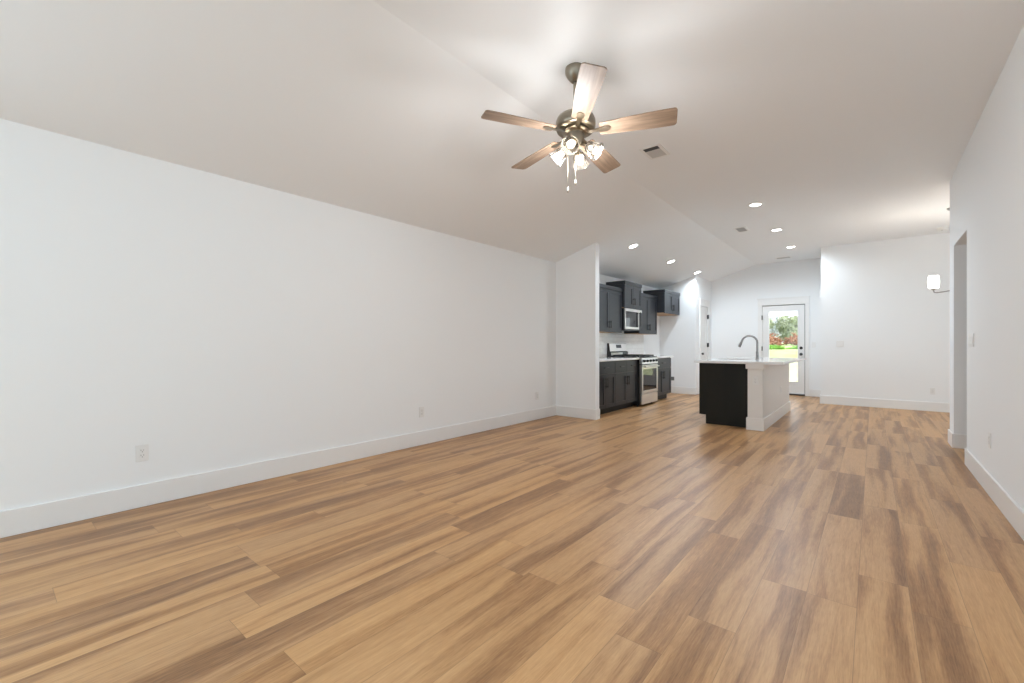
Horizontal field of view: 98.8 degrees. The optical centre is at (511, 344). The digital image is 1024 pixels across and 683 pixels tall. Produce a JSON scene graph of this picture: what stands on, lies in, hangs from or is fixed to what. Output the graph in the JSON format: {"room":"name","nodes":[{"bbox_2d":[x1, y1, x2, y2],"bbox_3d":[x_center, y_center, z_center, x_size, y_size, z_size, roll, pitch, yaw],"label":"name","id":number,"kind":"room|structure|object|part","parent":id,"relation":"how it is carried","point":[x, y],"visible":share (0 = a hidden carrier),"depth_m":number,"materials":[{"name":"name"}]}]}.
{"room":"empty living room","nodes":[
{"label":"empty living room","id":0,"kind":"room"},
{"bbox_2d":[0,118,659,510],"bbox_3d":[-0.617,-0.445,5.528,0.120,3.140,15.590,0,0,39],"label":"wall","id":1,"kind":"structure","parent":0,"point":[208,321],"depth_m":3.40,"materials":[{"name":"white paint"}]},
{"bbox_2d":[136,444,148,461],"bbox_3d":[-2.572,0.752,3.051,0.009,0.115,0.070,0,0,39],"label":"wall outlet","id":2,"kind":"object","parent":1,"relation":"attached to","point":[142,451],"visible":1,"depth_m":3.05,"materials":[{"name":"white plastic"}]},
{"bbox_2d":[139,448,144,457],"bbox_3d":[-2.570,0.752,3.049,0.002,0.068,0.034,0,0,39],"label":"receptacle","id":3,"kind":"object","parent":2,"relation":"attached to","point":[141,450],"depth_m":3.05,"materials":[{"name":"grey plastic"}]},
{"bbox_2d":[0,405,556,537],"bbox_3d":[-2.367,1.048,3.296,0.015,0.155,9.680,0,0,39],"label":"baseboard","id":4,"kind":"structure","parent":1,"relation":"attached to","point":[16,521],"depth_m":3.39,"materials":[{"name":"white wood"}]},
{"bbox_2d":[419,407,423,416],"bbox_3d":[-1.016,0.756,4.941,0.009,0.115,0.070,0,0,39],"label":"wall outlet","id":5,"kind":"object","parent":1,"relation":"attached to","point":[421,409],"visible":1,"depth_m":4.93,"materials":[{"name":"white plastic"}]},
{"bbox_2d":[599,283,622,332],"bbox_3d":[1.603,-0.637,7.839,0.364,0.820,1.030,0,0,39],"label":"upper cabinet","id":6,"kind":"object","parent":1,"relation":"attached to","point":[610,297],"visible":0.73,"depth_m":7.79,"materials":[{"name":"grey paint"}]},
{"bbox_3d":[1.546,-0.616,7.556,0.019,0.725,0.506,0,0,39],"label":"door","id":7,"kind":"part","parent":6,"relation":"part of","materials":[{"name":"grey paint"}]},
{"bbox_3d":[1.708,-0.238,7.753,0.018,0.022,1.018,0,0,39],"label":"light rail","id":8,"kind":"part","parent":6,"relation":"part of","materials":[{"name":"grey paint"}]},
{"bbox_3d":[1.593,-1.014,7.846,0.340,0.065,1.030,0,0,39],"label":"trim","id":9,"kind":"part","parent":6,"relation":"part of","materials":[{"name":"grey paint"}]},
{"bbox_3d":[1.870,-0.616,7.949,0.019,0.725,0.506,0,0,39],"label":"door","id":10,"kind":"part","parent":6,"relation":"part of","materials":[{"name":"grey paint"}]},
{"bbox_2d":[599,333,643,356],"bbox_3d":[1.846,0.001,8.414,0.010,0.453,3.333,0,0,39],"label":"backsplash","id":11,"kind":"structure","parent":1,"relation":"attached to","point":[634,342],"depth_m":8.95,"materials":[{"name":"white tile"}]},
{"bbox_2d":[606,280,641,309],"bbox_3d":[2.194,-0.942,8.518,0.414,0.503,0.774,0,0,39],"label":"upper cabinet","id":12,"kind":"object","parent":1,"relation":"attached to","point":[631,294],"visible":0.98,"depth_m":8.31,"materials":[{"name":"grey paint"}]},
{"bbox_3d":[2.185,-1.161,8.525,0.390,0.065,0.774,0,0,39],"label":"trim","id":13,"kind":"part","parent":12,"relation":"part of","materials":[{"name":"grey paint"}]},
{"bbox_3d":[2.198,-0.920,8.268,0.019,0.408,0.378,0,0,39],"label":"door","id":14,"kind":"part","parent":12,"relation":"part of","materials":[{"name":"grey paint"}]},
{"bbox_2d":[622,308,641,330],"bbox_3d":[2.213,-0.483,8.521,0.417,0.406,0.756,0,0,39],"label":"microwave","id":15,"kind":"object","parent":12,"relation":"attached to","point":[631,318],"visible":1,"depth_m":8.37,"materials":[{"name":"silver metal"}]},
{"bbox_3d":[2.526,-0.491,8.668,0.027,0.383,0.133,0,0,39],"label":"control panel","id":16,"kind":"part","parent":15,"relation":"part of","materials":[{"name":"black glass"}]},
{"bbox_3d":[2.440,-0.920,8.562,0.019,0.408,0.378,0,0,39],"label":"door","id":17,"kind":"part","parent":12,"relation":"part of","materials":[{"name":"grey paint"}]},
{"bbox_2d":[624,293,657,334],"bbox_3d":[2.722,-0.637,9.198,0.364,0.820,0.942,0,0,39],"label":"upper cabinet","id":18,"kind":"object","parent":1,"relation":"attached to","point":[648,302],"visible":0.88,"depth_m":9.11,"materials":[{"name":"grey paint"}]},
{"bbox_3d":[2.679,-0.616,8.931,0.019,0.725,0.462,0,0,39],"label":"door","id":19,"kind":"part","parent":18,"relation":"part of","materials":[{"name":"grey paint"}]},
{"bbox_3d":[2.712,-1.014,9.205,0.340,0.065,0.942,0,0,39],"label":"trim","id":20,"kind":"part","parent":18,"relation":"part of","materials":[{"name":"grey paint"}]},
{"bbox_3d":[2.975,-0.616,9.290,0.019,0.725,0.462,0,0,39],"label":"door","id":21,"kind":"part","parent":18,"relation":"part of","materials":[{"name":"grey paint"}]},
{"bbox_2d":[643,289,679,315],"bbox_3d":[3.401,-0.939,9.904,0.514,0.508,0.952,0,0,39],"label":"upper cabinet","id":22,"kind":"object","parent":1,"relation":"attached to","point":[668,302],"visible":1,"depth_m":9.60,"materials":[{"name":"grey paint"}]},
{"bbox_3d":[3.392,-1.161,9.912,0.490,0.065,0.952,0,0,39],"label":"trim","id":23,"kind":"part","parent":22,"relation":"part of","materials":[{"name":"grey paint"}]},
{"bbox_3d":[3.380,-0.691,9.922,0.455,0.012,0.936,0,0,39],"label":"panel","id":24,"kind":"part","parent":22,"relation":"part of","materials":[{"name":"brown wood"}]},
{"bbox_3d":[3.415,-0.917,9.588,0.019,0.413,0.467,0,0,39],"label":"door","id":25,"kind":"part","parent":22,"relation":"part of","materials":[{"name":"grey paint"}]},
{"bbox_3d":[3.714,-0.917,9.951,0.019,0.413,0.467,0,0,39],"label":"door","id":26,"kind":"part","parent":22,"relation":"part of","materials":[{"name":"grey paint"}]},
{"bbox_2d":[0,393,1023,682],"bbox_3d":[2.587,1.185,2.850,8.470,0.120,15.530,0,0,39],"label":"floor","id":27,"kind":"structure","parent":0,"point":[654,542],"depth_m":2.20,"materials":[{"name":"brown wood"}]},
{"bbox_2d":[599,361,614,414],"bbox_3d":[1.267,0.694,7.199,0.659,0.862,0.683,0,0,39],"label":"base cabinet","id":28,"kind":"object","parent":27,"relation":"on","point":[607,368],"visible":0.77,"depth_m":7.07,"materials":[{"name":"grey paint"}]},
{"bbox_3d":[1.378,0.743,6.887,0.019,0.539,0.338,0,0,39],"label":"door","id":29,"kind":"part","parent":28,"relation":"part of","materials":[{"name":"grey paint"}]},
{"bbox_3d":[1.486,0.371,7.019,0.019,0.192,0.680,0,0,39],"label":"drawer","id":30,"kind":"part","parent":28,"relation":"part of","materials":[{"name":"grey paint"}]},
{"bbox_3d":[1.595,0.743,7.150,0.019,0.539,0.338,0,0,39],"label":"door","id":31,"kind":"part","parent":28,"relation":"part of","materials":[{"name":"grey paint"}]},
{"bbox_2d":[599,357,638,361],"bbox_3d":[1.549,0.245,7.533,0.650,0.034,1.595,0,0,39],"label":"countertop","id":32,"kind":"structure","parent":28,"relation":"on","point":[601,359],"depth_m":7.38,"materials":[{"name":"white stone"}]},
{"bbox_2d":[610,360,636,411],"bbox_3d":[1.769,0.694,7.809,0.659,0.862,0.891,0,0,39],"label":"base cabinet","id":33,"kind":"object","parent":27,"relation":"on","point":[625,370],"visible":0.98,"depth_m":7.58,"materials":[{"name":"grey paint"}]},
{"bbox_3d":[1.847,0.371,7.456,0.019,0.192,0.442,0,0,39],"label":"drawer","id":34,"kind":"part","parent":33,"relation":"part of","materials":[{"name":"grey paint"}]},
{"bbox_3d":[1.847,0.743,7.456,0.019,0.539,0.442,0,0,39],"label":"door","id":35,"kind":"part","parent":33,"relation":"part of","materials":[{"name":"grey paint"}]},
{"bbox_3d":[2.130,0.371,7.800,0.019,0.192,0.442,0,0,39],"label":"drawer","id":36,"kind":"part","parent":33,"relation":"part of","materials":[{"name":"grey paint"}]},
{"bbox_3d":[2.130,0.743,7.800,0.019,0.539,0.442,0,0,39],"label":"door","id":37,"kind":"part","parent":33,"relation":"part of","materials":[{"name":"grey paint"}]},
{"bbox_2d":[607,343,659,405],"bbox_3d":[2.339,0.547,8.411,0.749,1.155,0.752,0,0,39],"label":"gas range","id":38,"kind":"object","parent":27,"relation":"on","point":[647,370],"visible":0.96,"depth_m":8.22,"materials":[{"name":"silver metal"}]},
{"bbox_3d":[2.091,0.048,8.615,0.024,0.148,0.744,0,0,39],"label":"backguard panel","id":39,"kind":"part","parent":38,"relation":"part of","materials":[{"name":"silver metal"}]},
{"bbox_2d":[611,356,656,357],"bbox_3d":[2.346,0.224,8.406,0.595,0.010,0.752,0,0,39],"label":"cooktop","id":40,"kind":"object","parent":38,"relation":"in","point":[611,356],"depth_m":8.28,"materials":[{"name":"black metal"}]},
{"bbox_3d":[2.569,0.290,8.222,0.052,0.120,0.748,0,0,39],"label":"control panel","id":41,"kind":"part","parent":38,"relation":"part of","materials":[{"name":"silver metal"}]},
{"bbox_3d":[2.567,0.993,8.224,0.044,0.185,0.748,0,0,39],"label":"storage drawer","id":42,"kind":"part","parent":38,"relation":"part of","materials":[{"name":"silver metal"}]},
{"bbox_3d":[2.568,0.630,8.223,0.047,0.520,0.748,0,0,39],"label":"oven door","id":43,"kind":"part","parent":38,"relation":"part of","materials":[{"name":"silver metal"}]},
{"bbox_3d":[2.578,0.640,8.215,0.014,0.392,0.644,0,0,39],"label":"oven glass","id":44,"kind":"part","parent":38,"relation":"part of","materials":[{"name":"black glass"}]},
{"bbox_2d":[655,358,670,399],"bbox_3d":[2.843,0.694,9.113,0.659,0.862,0.954,0,0,39],"label":"base cabinet","id":45,"kind":"object","parent":27,"relation":"on","point":[664,370],"visible":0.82,"depth_m":9.02,"materials":[{"name":"grey paint"}]},
{"bbox_3d":[2.911,0.743,8.748,0.019,0.539,0.474,0,0,39],"label":"door","id":46,"kind":"part","parent":45,"relation":"part of","materials":[{"name":"grey paint"}]},
{"bbox_3d":[3.062,0.371,8.932,0.019,0.192,0.951,0,0,39],"label":"drawer","id":47,"kind":"part","parent":45,"relation":"part of","materials":[{"name":"grey paint"}]},
{"bbox_2d":[654,355,672,357],"bbox_3d":[2.852,0.245,9.115,0.650,0.034,0.972,0,0,39],"label":"countertop","id":48,"kind":"structure","parent":45,"relation":"on","point":[658,356],"depth_m":8.98,"materials":[{"name":"white stone"}]},
{"bbox_3d":[3.214,0.743,9.117,0.019,0.539,0.474,0,0,39],"label":"door","id":49,"kind":"part","parent":45,"relation":"part of","materials":[{"name":"grey paint"}]},
{"bbox_2d":[699,363,789,430],"bbox_3d":[3.690,0.689,6.896,0.882,0.872,2.374,0,0,39],"label":"kitchen island","id":50,"kind":"object","parent":27,"relation":"on","point":[728,396],"visible":0.94,"depth_m":6.11,"materials":[{"name":"white paint"}]},
{"bbox_3d":[2.961,0.689,6.150,0.635,0.872,0.018,0,0,39],"label":"panel","id":51,"kind":"part","parent":50,"relation":"part of","materials":[{"name":"black wood"}]},
{"bbox_2d":[694,357,805,364],"bbox_3d":[3.770,0.236,6.812,1.096,0.032,2.410,0,0,39],"label":"island countertop","id":52,"kind":"structure","parent":50,"relation":"on","point":[762,360],"depth_m":6.19,"materials":[{"name":"white stone"}]},
{"bbox_2d":[738,335,758,358],"bbox_3d":[3.610,0.034,6.703,0.291,0.372,0.117,0,0,39],"label":"kitchen faucet","id":53,"kind":"object","parent":52,"relation":"on","point":[746,336],"visible":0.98,"depth_m":6.66,"materials":[{"name":"silver metal"}]},
{"bbox_3d":[3.636,-0.021,6.722,0.248,0.262,0.030,0,0,39],"label":"spout","id":54,"kind":"part","parent":53,"relation":"part of","materials":[{"name":"silver metal"}]},
{"bbox_3d":[3.229,0.285,5.814,0.217,0.064,0.118,0,0,39],"label":"cap trim","id":55,"kind":"part","parent":50,"relation":"part of","materials":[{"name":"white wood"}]},
{"bbox_3d":[3.948,1.045,6.684,0.209,0.160,2.372,0,0,39],"label":"trim","id":56,"kind":"part","parent":50,"relation":"part of","materials":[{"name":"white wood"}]},
{"bbox_2d":[0,0,1023,288],"bbox_3d":[2.606,-1.668,2.874,8.230,0.694,15.350,0,0,39],"label":"ceiling","id":57,"kind":"structure","parent":0,"point":[849,121],"depth_m":3.11,"materials":[{"name":"white paint"}]},
{"bbox_2d":[481,62,677,191],"bbox_3d":[0.441,-1.442,2.981,1.247,0.866,1.217,0,0,39],"label":"ceiling fan","id":58,"kind":"object","parent":57,"relation":"hanging from","point":[573,125],"visible":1,"depth_m":2.85,"materials":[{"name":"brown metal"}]},
{"bbox_3d":[0.049,-1.437,2.820,0.483,0.036,0.142,2,-4,-19],"label":"blade","id":59,"kind":"part","parent":58,"relation":"part of","materials":[{"name":"brown wood"}]},
{"bbox_3d":[0.188,-1.405,3.267,0.142,0.036,0.483,3,-5,-37],"label":"blade","id":60,"kind":"part","parent":58,"relation":"part of","materials":[{"name":"brown wood"}]},
{"bbox_3d":[0.309,-1.277,2.980,0.125,0.126,0.117,-3,-5,39],"label":"lamp shade","id":61,"kind":"part","parent":58,"relation":"part of","materials":[{"name":"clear glass"}]},
{"bbox_3d":[0.324,-1.291,2.978,0.072,0.069,0.050,-3,-5,39],"label":"bulb","id":62,"kind":"part","parent":58,"relation":"part of","materials":[{"name":"white glass"}]},
{"bbox_3d":[0.384,-1.289,2.820,0.116,0.126,0.126,-3,-5,39],"label":"lamp shade","id":63,"kind":"part","parent":58,"relation":"part of","materials":[{"name":"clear glass"}]},
{"bbox_3d":[0.386,-1.301,2.836,0.050,0.069,0.072,-3,-5,39],"label":"bulb","id":64,"kind":"part","parent":58,"relation":"part of","materials":[{"name":"white glass"}]},
{"bbox_3d":[0.467,-1.286,3.040,0.050,0.069,0.072,-3,-5,39],"label":"bulb","id":65,"kind":"part","parent":58,"relation":"part of","materials":[{"name":"white glass"}]},
{"bbox_3d":[0.470,-1.271,3.055,0.116,0.126,0.126,-3,-5,39],"label":"lamp shade","id":66,"kind":"part","parent":58,"relation":"part of","materials":[{"name":"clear glass"}]},
{"bbox_3d":[0.432,-1.456,2.550,0.142,0.036,0.483,0,-4,-1],"label":"blade","id":67,"kind":"part","parent":58,"relation":"part of","materials":[{"name":"brown wood"}]},
{"bbox_3d":[0.544,-1.283,2.894,0.125,0.126,0.117,-3,-5,39],"label":"lamp shade","id":68,"kind":"part","parent":58,"relation":"part of","materials":[{"name":"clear glass"}]},
{"bbox_3d":[0.658,-1.403,3.273,0.142,0.036,0.483,-3,-5,35],"label":"blade","id":69,"kind":"part","parent":58,"relation":"part of","materials":[{"name":"brown wood"}]},
{"bbox_3d":[0.808,-1.435,2.830,0.483,0.036,0.142,-1,-4,17],"label":"blade","id":70,"kind":"part","parent":58,"relation":"part of","materials":[{"name":"brown wood"}]},
{"bbox_2d":[628,243,638,248],"bbox_3d":[1.963,-1.601,7.102,0.176,0.059,0.183,0,0,45],"label":"recessed light","id":71,"kind":"object","parent":57,"relation":"in","point":[635,244],"visible":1,"depth_m":7.10,"materials":[{"name":"white"}]},
{"bbox_2d":[639,143,670,159],"bbox_3d":[1.386,-1.871,4.255,0.200,0.007,0.300,0,0,39],"label":"ceiling vent","id":72,"kind":"object","parent":57,"relation":"in","point":[655,151],"visible":1,"depth_m":4.24,"materials":[{"name":"white plastic"}]},
{"bbox_2d":[733,226,749,231],"bbox_3d":[3.723,-1.871,7.116,0.180,0.007,0.320,0,0,39],"label":"ceiling vent","id":73,"kind":"object","parent":57,"relation":"in","point":[739,229],"visible":1,"depth_m":7.10,"materials":[{"name":"white plastic"}]},
{"bbox_2d":[748,202,762,206],"bbox_3d":[3.247,-1.871,5.850,0.184,0.009,0.184,0,0,39],"label":"recessed light","id":74,"kind":"object","parent":57,"relation":"in","point":[755,204],"visible":1,"depth_m":5.84,"materials":[{"name":"white plastic"}]},
{"bbox_2d":[770,228,782,231],"bbox_3d":[4.308,-1.871,7.139,0.184,0.009,0.184,0,0,39],"label":"recessed light","id":75,"kind":"object","parent":57,"relation":"in","point":[776,229],"visible":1,"depth_m":7.11,"materials":[{"name":"white"}]},
{"bbox_2d":[775,256,791,258],"bbox_3d":[5.830,-1.871,9.423,0.300,0.007,0.200,0,0,39],"label":"ceiling vent","id":76,"kind":"object","parent":57,"relation":"in","point":[786,256],"visible":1,"depth_m":9.38,"materials":[{"name":"white plastic"}]},
{"bbox_2d":[928,208,949,292],"bbox_3d":[6.006,-1.268,6.027,0.430,1.215,0.476,0,0,39],"label":"chandelier","id":77,"kind":"object","parent":57,"relation":"hanging from","point":[933,281],"visible":0.3,"depth_m":6.08,"materials":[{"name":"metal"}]},
{"bbox_3d":[5.887,-0.875,6.124,0.122,0.176,0.121,0,0,39],"label":"lamp shade","id":78,"kind":"part","parent":77,"relation":"part of","materials":[{"name":"white"}]},
{"bbox_2d":[936,226,947,230],"bbox_3d":[6.873,-1.853,7.009,0.140,0.043,0.140,0,0,39],"label":"smoke detector","id":79,"kind":"object","parent":57,"relation":"attached to","point":[944,227],"visible":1,"depth_m":6.98,"materials":[{"name":"white plastic"}]},
{"bbox_2d":[556,243,599,419],"bbox_3d":[1.018,-0.206,6.848,0.725,2.662,0.136,0,0,39],"label":"wall","id":80,"kind":"structure","parent":0,"point":[577,274],"depth_m":6.77,"materials":[{"name":"white paint"}]},
{"bbox_2d":[660,275,710,387],"bbox_3d":[4.270,-0.224,10.714,0.830,2.698,1.370,0,0,39],"label":"wall","id":81,"kind":"structure","parent":0,"point":[679,334],"depth_m":10.11,"materials":[{"name":"white paint"}]},
{"bbox_2d":[671,386,698,394],"bbox_3d":[4.228,1.048,10.652,0.845,0.155,1.250,0,0,39],"label":"baseboard","id":82,"kind":"structure","parent":81,"relation":"attached to","point":[681,390],"depth_m":10.05,"materials":[{"name":"white wood"}]},
{"bbox_2d":[699,298,709,359],"bbox_3d":[4.575,0.028,10.405,0.034,2.195,0.760,0,0,39],"label":"trim","id":83,"kind":"structure","parent":81,"relation":"attached to","point":[702,302],"depth_m":10.13,"materials":[{"name":"white wood"}]},
{"bbox_2d":[701,307,708,359],"bbox_3d":[4.567,0.107,10.420,0.098,2.012,0.565,0,0,39],"label":"door","id":84,"kind":"structure","parent":81,"relation":"in","point":[704,316],"depth_m":10.48,"materials":[{"name":"white paint"}]},
{"bbox_2d":[711,258,820,389],"bbox_3d":[5.884,-0.375,10.194,2.323,3.000,0.120,0,0,39],"label":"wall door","id":85,"kind":"structure","parent":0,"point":[734,302],"depth_m":10.28,"materials":[{"name":"white paint"}]},
{"bbox_2d":[762,304,804,395],"bbox_3d":[6.146,0.110,9.944,0.843,2.030,0.174,0,0,39],"label":"door","id":86,"kind":"structure","parent":85,"relation":"attached to","point":[795,388],"depth_m":9.76,"materials":[{"name":"white paint"}]},
{"bbox_2d":[809,389,820,396],"bbox_3d":[5.835,1.048,10.147,2.308,0.155,0.015,0,0,39],"label":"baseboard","id":87,"kind":"structure","parent":85,"relation":"attached to","point":[812,392],"depth_m":9.53,"materials":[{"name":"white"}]},
{"bbox_2d":[757,296,809,395],"bbox_3d":[6.113,0.028,9.906,1.027,2.195,0.034,0,0,39],"label":"door frame","id":88,"kind":"structure","parent":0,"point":[801,299],"depth_m":9.74,"materials":[{"name":"white wood"}]},
{"bbox_2d":[821,232,949,402],"bbox_3d":[8.380,-0.375,7.310,5.197,3.000,1.400,0,0,39],"label":"wall","id":89,"kind":"structure","parent":0,"point":[876,298],"depth_m":7.80,"materials":[{"name":"white paint"}]},
{"bbox_2d":[836,341,843,346],"bbox_3d":[6.153,-0.017,8.229,0.116,0.115,0.012,0,0,39],"label":"light switch","id":90,"kind":"object","parent":89,"relation":"attached to","point":[838,343],"visible":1,"depth_m":8.23,"materials":[{"name":"white plastic"}]},
{"bbox_2d":[820,395,949,412],"bbox_3d":[8.285,1.048,7.301,5.092,0.155,1.295,0,0,39],"label":"baseboard","id":91,"kind":"structure","parent":89,"relation":"attached to","point":[836,400],"depth_m":7.80,"materials":[{"name":"white wood"}]},
{"bbox_2d":[930,388,934,393],"bbox_3d":[7.125,0.781,7.431,0.070,0.115,0.009,0,0,39],"label":"wall outlet","id":92,"kind":"object","parent":89,"relation":"attached to","point":[932,390],"visible":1,"depth_m":7.43,"materials":[{"name":"white plastic"}]},
{"bbox_2d":[950,25,1023,510],"bbox_3d":[2.971,-0.375,-0.309,3.620,3.000,10.900,0,0,39],"label":"wall","id":93,"kind":"structure","parent":0,"point":[987,182],"depth_m":3.24,"materials":[{"name":"white paint"}]},
{"bbox_2d":[948,429,966,448],"bbox_3d":[6.327,1.048,3.777,3.635,0.155,0.354,0,0,39],"label":"baseboard","id":94,"kind":"structure","parent":93,"relation":"attached to","point":[959,441],"depth_m":4.77,"materials":[{"name":"white wood"}]},
{"bbox_2d":[968,333,973,346],"bbox_3d":[4.065,-0.042,3.877,0.012,0.113,0.257,0,0,39],"label":"light switch","id":95,"kind":"object","parent":93,"relation":"attached to","point":[970,336],"visible":1,"depth_m":3.86,"materials":[{"name":"white plastic"}]},
{"bbox_2d":[988,432,990,447],"bbox_3d":[3.589,0.715,3.296,0.009,0.115,0.070,0,0,39],"label":"wall outlet","id":96,"kind":"object","parent":93,"relation":"attached to","point":[989,433],"visible":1,"depth_m":3.29,"materials":[{"name":"white plastic"}]},
{"bbox_2d":[965,448,1023,540],"bbox_3d":[1.241,1.048,0.354,0.135,0.155,9.725,0,0,39],"label":"baseboard","id":97,"kind":"structure","parent":93,"relation":"attached to","point":[1010,509],"depth_m":3.04,"materials":[{"name":"white wood"}]},
{"label":"outside","id":98,"kind":"structure","parent":0,"visible":0},
{"bbox_2d":[789,362,797,381],"bbox_3d":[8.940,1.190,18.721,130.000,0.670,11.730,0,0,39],"label":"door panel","id":99,"kind":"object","parent":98,"point":[793,367],"depth_m":17.47,"materials":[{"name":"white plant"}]},
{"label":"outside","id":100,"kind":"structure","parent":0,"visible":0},
{"bbox_2d":[769,343,797,357],"bbox_3d":[45.725,0.525,63.389,130.000,2.000,104.000,0,0,39],"label":"lawn","id":101,"kind":"structure","parent":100,"point":[779,353],"depth_m":28.88,"materials":[{"name":"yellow plant"}]},
{"bbox_2d":[769,318,774,336],"bbox_3d":[30.276,-1.713,52.828,2.568,3.378,2.704,0,0,39],"label":"tree","id":102,"kind":"object","parent":101,"relation":"on","point":[771,324],"visible":0.06,"depth_m":51.98,"materials":[{"name":"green plant"}]},
{"bbox_2d":[769,315,780,337],"bbox_3d":[34.304,-2.020,57.094,2.332,3.788,2.106,0,0,39],"label":"tree","id":103,"kind":"object","parent":101,"relation":"on","point":[773,330],"visible":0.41,"depth_m":56.97,"materials":[{"name":"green plant"}]},
{"bbox_2d":[769,333,782,345],"bbox_3d":[22.598,-0.577,39.108,2.790,1.297,2.171,0,0,39],"label":"brush pile","id":104,"kind":"object","parent":101,"relation":"on","point":[773,340],"visible":0.32,"depth_m":38.23,"materials":[{"name":"brown plant"}]},
{"bbox_2d":[769,345,785,349],"bbox_3d":[19.497,0.146,33.229,2.130,0.449,1.444,0,0,39],"label":"weed patch","id":105,"kind":"object","parent":101,"relation":"on","point":[771,347],"visible":0.48,"depth_m":32.70,"materials":[{"name":"green plant"}]},
{"bbox_2d":[775,315,797,343],"bbox_3d":[32.335,-1.783,51.109,2.942,3.416,3.120,0,0,39],"label":"tree","id":106,"kind":"object","parent":101,"relation":"on","point":[788,325],"visible":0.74,"depth_m":50.44,"materials":[{"name":"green plant"}]},
{"bbox_2d":[783,332,797,344],"bbox_3d":[24.963,-0.545,37.718,2.866,1.203,2.252,0,0,39],"label":"brush pile","id":107,"kind":"object","parent":101,"relation":"on","point":[793,340],"visible":0.35,"depth_m":37.95,"materials":[{"name":"brown plant"}]}
]}

